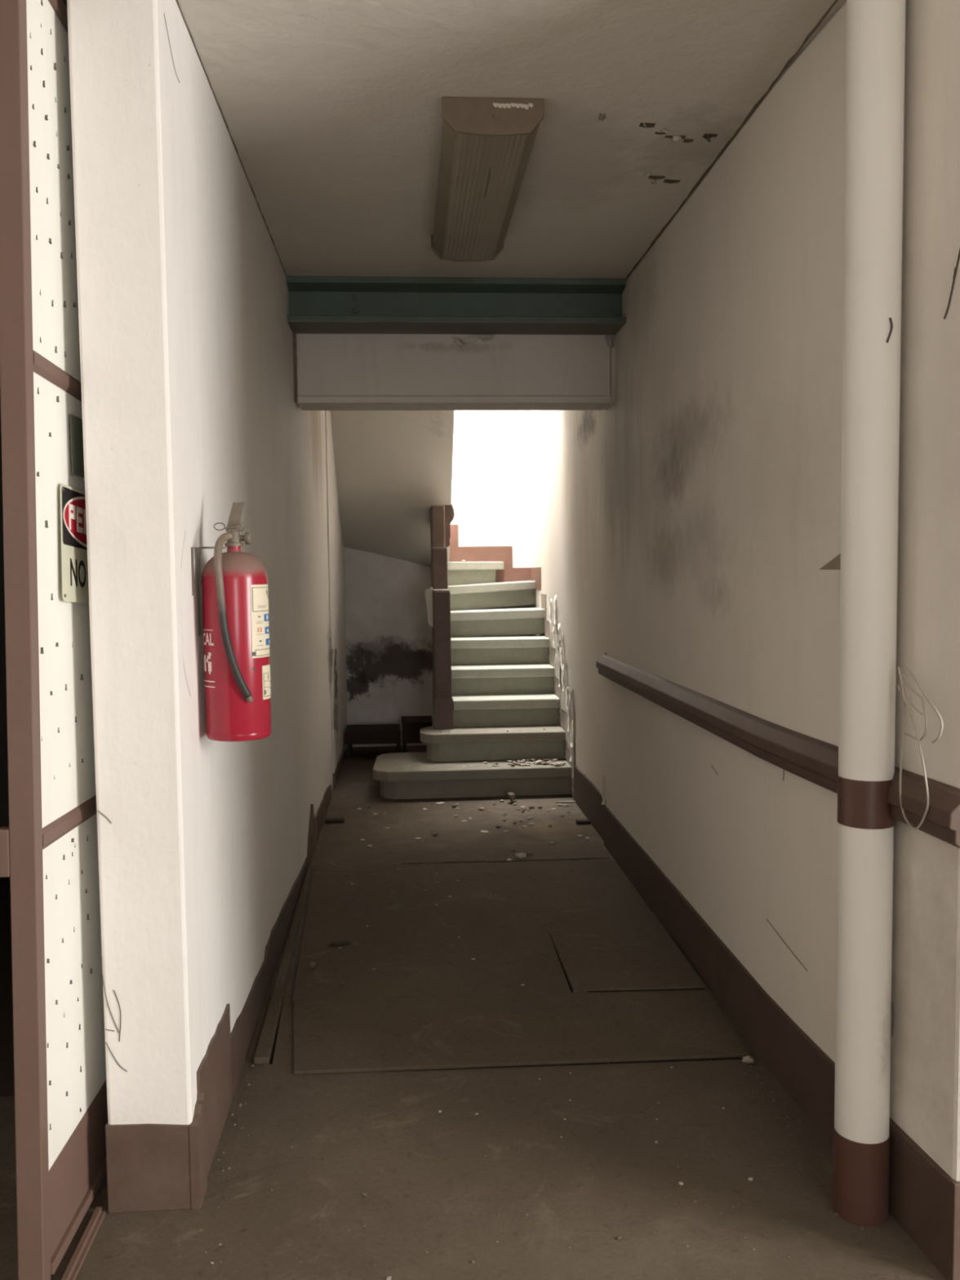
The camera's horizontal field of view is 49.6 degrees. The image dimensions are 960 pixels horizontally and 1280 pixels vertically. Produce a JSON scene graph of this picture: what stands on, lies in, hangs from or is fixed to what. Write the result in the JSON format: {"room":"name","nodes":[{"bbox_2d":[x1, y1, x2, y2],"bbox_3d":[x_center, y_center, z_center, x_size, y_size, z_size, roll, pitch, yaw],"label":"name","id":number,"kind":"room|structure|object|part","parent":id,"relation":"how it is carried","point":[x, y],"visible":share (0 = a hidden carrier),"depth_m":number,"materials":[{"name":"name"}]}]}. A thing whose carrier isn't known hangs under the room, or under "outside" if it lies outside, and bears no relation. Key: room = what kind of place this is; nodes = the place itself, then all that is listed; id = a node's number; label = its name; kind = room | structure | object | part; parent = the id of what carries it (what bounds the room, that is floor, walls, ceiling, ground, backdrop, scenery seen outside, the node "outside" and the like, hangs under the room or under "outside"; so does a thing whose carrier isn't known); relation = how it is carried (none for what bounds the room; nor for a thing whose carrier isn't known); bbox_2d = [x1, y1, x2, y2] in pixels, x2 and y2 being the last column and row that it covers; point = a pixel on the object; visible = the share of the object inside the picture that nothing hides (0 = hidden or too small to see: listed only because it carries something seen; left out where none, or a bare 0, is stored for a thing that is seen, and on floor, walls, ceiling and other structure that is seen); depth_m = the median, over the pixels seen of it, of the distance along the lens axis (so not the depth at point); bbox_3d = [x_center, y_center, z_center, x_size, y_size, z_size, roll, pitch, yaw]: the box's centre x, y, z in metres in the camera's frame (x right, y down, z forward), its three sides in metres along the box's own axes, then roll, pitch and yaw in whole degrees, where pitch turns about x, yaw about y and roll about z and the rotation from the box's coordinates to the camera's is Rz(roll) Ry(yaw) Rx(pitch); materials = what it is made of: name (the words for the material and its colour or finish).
{"room":"abandoned building corridor","nodes":[
{"label":"abandoned building corridor","id":0,"kind":"room"},
{"bbox_2d":[0,0,66,1097],"bbox_3d":[-2.336,-0.169,3.889,2.700,2.780,3.100,-1,4,-4],"label":"wall","id":1,"kind":"structure","parent":0,"point":[6,1044],"depth_m":4.62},
{"bbox_2d":[66,0,347,1124],"bbox_3d":[-1.006,-1.800,5.429,0.217,5.800,6.514,-1,4,-4],"label":"wall","id":2,"kind":"structure","parent":0,"point":[189,410],"depth_m":2.36,"materials":[{"name":"white paint"}]},
{"bbox_2d":[0,0,107,1279],"bbox_3d":[-0.944,-0.048,2.473,0.082,2.680,0.892,0,2,-4],"label":"door","id":3,"kind":"structure","parent":2,"relation":"in","point":[49,846],"depth_m":2.13,"materials":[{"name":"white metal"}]},
{"bbox_3d":[-0.925,-0.969,2.442,0.008,0.757,0.808,0,2,-4],"label":"sheet panel","id":4,"kind":"part","parent":3,"relation":"part of","materials":[{"name":"white metal"}]},
{"bbox_3d":[-0.930,-0.570,2.456,0.042,0.042,0.808,0,2,-4],"label":"rail","id":5,"kind":"part","parent":3,"relation":"part of","materials":[{"name":"brown metal"}]},
{"bbox_3d":[-0.939,-1.367,2.427,0.050,0.040,0.808,0,2,-4],"label":"rail","id":6,"kind":"part","parent":3,"relation":"part of","materials":[{"name":"brown metal"}]},
{"bbox_3d":[-0.921,-0.090,2.473,0.008,0.918,0.808,0,2,-4],"label":"sheet panel","id":7,"kind":"part","parent":3,"relation":"part of","materials":[{"name":"white metal"}]},
{"bbox_3d":[-0.926,0.390,2.490,0.042,0.043,0.808,0,2,-4],"label":"rail","id":8,"kind":"part","parent":3,"relation":"part of","materials":[{"name":"brown wood"}]},
{"bbox_2d":[59,483,88,603],"bbox_3d":[-0.904,-0.211,2.439,0.004,0.275,0.472,-1,4,-4],"label":"warning sign","id":9,"kind":"object","parent":3,"relation":"attached to","point":[74,568],"visible":0.53,"depth_m":2.29,"materials":[{"name":"white metal"}]},
{"bbox_3d":[-0.918,0.744,2.503,0.008,0.665,0.808,0,2,-4],"label":"sheet panel","id":10,"kind":"part","parent":3,"relation":"part of","materials":[{"name":"white metal"}]},
{"bbox_2d":[69,413,84,477],"bbox_3d":[-0.906,-0.437,2.384,0.004,0.132,0.188,-1,4,-4],"label":"plate","id":11,"kind":"object","parent":3,"relation":"attached to","point":[76,423],"visible":0.44,"depth_m":2.32,"materials":[{"name":"black metal"}]},
{"bbox_3d":[-0.904,-0.437,2.383,0.001,0.092,0.160,-1,4,-4],"label":"plate","id":12,"kind":"part","parent":11,"relation":"part of","materials":[{"name":"black metal"}]},
{"bbox_3d":[-0.923,1.171,2.517,0.029,0.190,0.808,0,2,-4],"label":"kick plate","id":13,"kind":"part","parent":3,"relation":"part of","materials":[{"name":"brown wood"}]},
{"bbox_3d":[-0.921,1.268,2.521,0.046,0.025,0.808,0,2,-4],"label":"rail","id":14,"kind":"part","parent":3,"relation":"part of","materials":[{"name":"brown metal"}]},
{"bbox_2d":[61,1206,105,1279],"bbox_3d":[-0.852,1.306,2.229,0.019,0.020,0.270,-1,4,-4],"label":"trim","id":15,"kind":"structure","parent":2,"relation":"attached to","point":[86,1242],"depth_m":2.24,"materials":[{"name":"brown wood"}]},
{"bbox_2d":[105,755,344,1213],"bbox_3d":[-0.949,0.980,5.186,0.209,0.284,5.668,-1,4,-4],"label":"baseboard","id":16,"kind":"structure","parent":2,"relation":"attached to","point":[150,1166],"depth_m":2.40,"materials":[{"name":"brown paint"}]},
{"bbox_2d":[191,502,271,742],"bbox_3d":[-0.607,-0.048,2.556,0.172,0.583,0.178,-1,4,-4],"label":"fire extinguisher","id":17,"kind":"object","parent":2,"relation":"attached to","point":[233,584],"visible":1,"depth_m":2.51,"materials":[{"name":"metal"}]},
{"bbox_2d":[202,629,214,687],"bbox_3d":[-0.662,0.044,2.525,0.007,0.140,0.064,-4,5,-37],"label":"print","id":18,"kind":"object","parent":17,"relation":"attached to","point":[208,634],"depth_m":2.51},
{"bbox_3d":[-0.605,-0.305,2.569,0.032,0.072,0.053,0,4,8],"label":"squeeze lever","id":19,"kind":"part","parent":17,"relation":"part of","materials":[{"name":"metal"}]},
{"bbox_3d":[-0.599,-0.274,2.551,0.040,0.023,0.028,-1,4,-4],"label":"carry handle","id":20,"kind":"part","parent":17,"relation":"part of","materials":[{"name":"metal"}]},
{"bbox_3d":[-0.585,-0.250,2.554,0.016,0.014,0.014,-1,4,-4],"label":"gauge stem","id":21,"kind":"part","parent":17,"relation":"part of","materials":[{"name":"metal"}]},
{"bbox_2d":[252,586,270,656],"bbox_3d":[-0.542,-0.048,2.573,0.040,0.167,0.132,-1,4,-4],"label":"print","id":22,"kind":"object","parent":17,"relation":"on","point":[260,617],"depth_m":2.53},
{"bbox_2d":[263,613,269,645],"bbox_3d":[-0.525,-0.026,2.563,0.007,0.077,0.046,-1,4,-4],"label":"print","id":23,"kind":"object","parent":17,"relation":"attached to","point":[266,617],"depth_m":2.55},
{"bbox_2d":[263,672,271,697],"bbox_3d":[-0.525,0.107,2.581,0.011,0.058,0.080,-1,4,-4],"label":"label","id":24,"kind":"object","parent":17,"relation":"attached to","point":[267,686],"depth_m":2.56,"materials":[{"name":"white paper"}]},
{"bbox_2d":[343,410,531,746],"bbox_3d":[-0.377,-2.019,8.633,1.559,5.800,0.200,-1,4,-4],"label":"wall","id":25,"kind":"structure","parent":0,"point":[388,632],"depth_m":8.63,"materials":[{"name":"paint"}]},
{"bbox_2d":[292,333,615,410],"bbox_3d":[-0.118,-1.403,5.059,1.548,0.525,0.270,-1,4,-4],"label":"lintel","id":26,"kind":"object","parent":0,"point":[332,371],"visible":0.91,"depth_m":4.97,"materials":[{"name":"paint"}]},
{"bbox_2d":[0,745,946,1279],"bbox_3d":[0.144,1.335,2.509,7.800,0.142,13.200,-1,4,-4],"label":"floor","id":27,"kind":"structure","parent":0,"point":[605,982],"depth_m":2.82,"materials":[{"name":"concrete"}]},
{"bbox_2d":[309,961,315,968],"bbox_3d":[-0.611,1.185,3.790,0.025,0.028,0.042,-1,4,-8],"label":"pebble","id":28,"kind":"object","parent":27,"relation":"on","point":[313,964],"visible":1,"depth_m":3.78,"materials":[{"name":"grey stone"}]},
{"bbox_2d":[324,817,344,823],"bbox_3d":[-0.846,1.053,6.056,0.110,0.020,0.060,-1,4,-4],"label":"wood offcut","id":29,"kind":"object","parent":27,"relation":"on","point":[328,820],"visible":1,"depth_m":6.03,"materials":[{"name":"brown wood"}]},
{"bbox_2d":[328,940,351,945],"bbox_3d":[-0.544,1.176,4.039,0.089,0.011,0.043,-1,4,-4],"label":"clump","id":30,"kind":"object","parent":27,"relation":"on","point":[342,942],"visible":1,"depth_m":4.03,"materials":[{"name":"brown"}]},
{"bbox_2d":[344,724,400,759],"bbox_3d":[-0.846,0.807,8.250,0.430,0.222,0.400,-1,4,-4],"label":"wooden bench","id":31,"kind":"object","parent":27,"relation":"on","point":[371,733],"visible":0.99,"depth_m":8.06,"materials":[{"name":"brown wood"}]},
{"bbox_3d":[-1.033,0.858,8.245,0.025,0.125,0.350,-1,4,-4],"label":"leg","id":32,"kind":"part","parent":31,"relation":"part of","materials":[{"name":"brown wood"}]},
{"bbox_3d":[-0.649,0.852,8.273,0.025,0.125,0.350,-1,4,-4],"label":"leg","id":33,"kind":"part","parent":31,"relation":"part of","materials":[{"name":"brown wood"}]},
{"bbox_2d":[401,715,432,752],"bbox_3d":[-0.502,0.769,8.283,0.243,0.284,0.350,-1,4,-4],"label":"wooden box","id":34,"kind":"object","parent":27,"relation":"on","point":[411,725],"visible":0.78,"depth_m":8.11,"materials":[{"name":"brown wood"}]},
{"bbox_3d":[-0.599,0.854,8.281,0.025,0.118,0.300,-1,4,-4],"label":"leg","id":35,"kind":"part","parent":34,"relation":"part of","materials":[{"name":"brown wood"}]},
{"bbox_3d":[-0.503,0.634,8.274,0.243,0.012,0.350,-1,4,-4],"label":"box lid","id":36,"kind":"part","parent":34,"relation":"part of","materials":[{"name":"brown wood"}]},
{"bbox_2d":[330,410,575,799],"bbox_3d":[-0.266,-0.548,7.516,1.546,3.009,2.230,-1,4,-4],"label":"staircase","id":37,"kind":"structure","parent":27,"relation":"on","point":[393,468],"depth_m":7.42,"materials":[{"name":"grey concrete"}]},
{"bbox_3d":[0.049,-0.710,8.641,0.752,0.501,0.014,-1,4,-4],"label":"skirting","id":38,"kind":"part","parent":37,"relation":"part of","materials":[{"name":"brown paint"}]},
{"bbox_3d":[0.446,-0.496,8.364,0.006,0.175,0.650,-1,4,-4],"label":"skirting","id":39,"kind":"part","parent":37,"relation":"part of","materials":[{"name":"brown paint"}]},
{"bbox_2d":[534,760,542,764],"bbox_3d":[0.380,0.795,6.777,0.056,0.028,0.036,-2,4,-20],"label":"chip","id":40,"kind":"object","parent":37,"relation":"on","point":[539,762],"visible":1,"depth_m":6.76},
{"bbox_2d":[553,762,561,766],"bbox_3d":[0.501,0.801,6.697,0.051,0.025,0.033,1,4,24],"label":"chip","id":41,"kind":"object","parent":37,"relation":"on","point":[557,764],"visible":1,"depth_m":6.69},
{"bbox_3d":[0.536,0.293,7.285,0.006,1.200,1.545,-1,4,-4],"label":"skirting","id":42,"kind":"part","parent":37,"relation":"part of","materials":[{"name":"white paint"}]},
{"bbox_3d":[-0.018,1.160,4.349,1.485,0.010,1.672,-1,4,-4],"label":"panel","id":43,"kind":"part","parent":27,"relation":"part of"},
{"bbox_2d":[506,791,515,802],"bbox_3d":[0.206,0.986,6.507,0.053,0.070,0.069,-3,4,-29],"label":"lump","id":44,"kind":"object","parent":27,"relation":"on","point":[511,795],"visible":1,"depth_m":6.49,"materials":[{"name":"grey concrete"}]},
{"bbox_2d":[514,852,525,857],"bbox_3d":[0.207,1.088,5.262,0.058,0.026,0.057,-2,4,-21],"label":"shard","id":45,"kind":"object","parent":27,"relation":"on","point":[520,855],"visible":1,"depth_m":5.25},
{"bbox_3d":[0.087,1.228,3.300,1.403,0.011,0.527,-1,4,-4],"label":"panel","id":46,"kind":"part","parent":27,"relation":"part of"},
{"bbox_2d":[200,804,879,1275],"bbox_3d":[-0.015,1.173,4.194,1.509,0.006,4.792,-1,4,-4],"label":"debris","id":47,"kind":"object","parent":27,"relation":"on","point":[248,1084],"depth_m":2.75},
{"bbox_2d":[556,800,575,803],"bbox_3d":[0.542,1.013,6.495,0.133,0.009,0.014,-1,4,-2],"label":"wood splinter","id":48,"kind":"object","parent":27,"relation":"on","point":[568,802],"visible":0.86,"depth_m":6.49,"materials":[{"name":"beige wood"}]},
{"bbox_2d":[575,819,591,825],"bbox_3d":[0.590,1.042,5.951,0.080,0.022,0.045,-1,4,-4],"label":"wood offcut","id":49,"kind":"object","parent":27,"relation":"on","point":[578,822],"visible":1,"depth_m":5.93,"materials":[{"name":"brown wood"}]},
{"bbox_3d":[0.528,1.182,3.858,0.464,0.018,0.610,-1,4,-4],"label":"panel","id":50,"kind":"part","parent":27,"relation":"part of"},
{"bbox_2d":[742,1055,755,1063],"bbox_3d":[0.793,1.232,3.058,0.038,0.019,0.038,2,5,33],"label":"shard","id":51,"kind":"object","parent":27,"relation":"on","point":[748,1059],"visible":1,"depth_m":3.05},
{"bbox_2d":[832,0,906,1227],"bbox_3d":[0.842,-0.099,2.254,0.119,2.780,0.121,-1,4,-4],"label":"drain pipe","id":52,"kind":"object","parent":27,"relation":"on","point":[875,50],"visible":0.99,"depth_m":2.21,"materials":[{"name":"white metal"}]},
{"bbox_2d":[897,661,942,829],"bbox_3d":[0.890,0.218,2.110,0.016,0.338,0.161,-1,4,-4],"label":"cable coil","id":53,"kind":"object","parent":52,"relation":"hanging from","point":[903,685],"visible":1,"depth_m":2.12,"materials":[{"name":"beige plastic"}]},
{"bbox_2d":[175,0,846,279],"bbox_3d":[0.244,-1.459,0.460,7.800,0.214,9.470,-1,4,-4],"label":"ceiling","id":54,"kind":"structure","parent":0,"point":[331,110],"depth_m":2.97,"materials":[{"name":"paint"}]},
{"bbox_2d":[285,275,626,334],"bbox_3d":[-0.106,-1.550,4.832,1.550,0.202,0.234,-1,4,-4],"label":"steel beam","id":55,"kind":"structure","parent":54,"relation":"attached to","point":[318,304],"depth_m":4.78,"materials":[{"name":"metal"}]},
{"bbox_2d":[431,96,543,261],"bbox_3d":[-0.006,-1.515,3.529,0.289,0.102,1.214,-1,4,-4],"label":"ceiling light","id":56,"kind":"object","parent":54,"relation":"attached to","point":[486,144],"visible":1,"depth_m":3.22,"materials":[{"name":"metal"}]},
{"bbox_2d":[529,0,959,1182],"bbox_3d":[0.746,-1.816,5.359,0.288,5.800,6.905,-1,4,-4],"label":"wall","id":57,"kind":"structure","parent":0,"point":[683,529],"depth_m":2.95,"materials":[{"name":"white paint"}]},
{"bbox_2d":[573,764,959,1279],"bbox_3d":[2.220,1.016,4.425,2.975,0.236,4.485,-1,4,-4],"label":"baseboard","id":58,"kind":"structure","parent":57,"relation":"attached to","point":[924,1200],"depth_m":2.92,"materials":[{"name":"brown paint"}]},
{"bbox_2d":[595,652,959,848],"bbox_3d":[0.758,0.237,3.709,0.089,0.120,3.445,-1,4,-5],"label":"handrail","id":59,"kind":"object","parent":57,"relation":"attached to","point":[814,760],"depth_m":2.79,"materials":[{"name":"brown paint"}]},
{"bbox_2d":[818,553,840,569],"bbox_3d":[0.848,-0.203,2.396,0.030,0.080,0.274,-1,4,-4],"label":"wall bracket","id":60,"kind":"object","parent":57,"relation":"attached to","point":[835,563],"visible":0.26,"depth_m":2.44,"materials":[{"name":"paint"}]}
]}

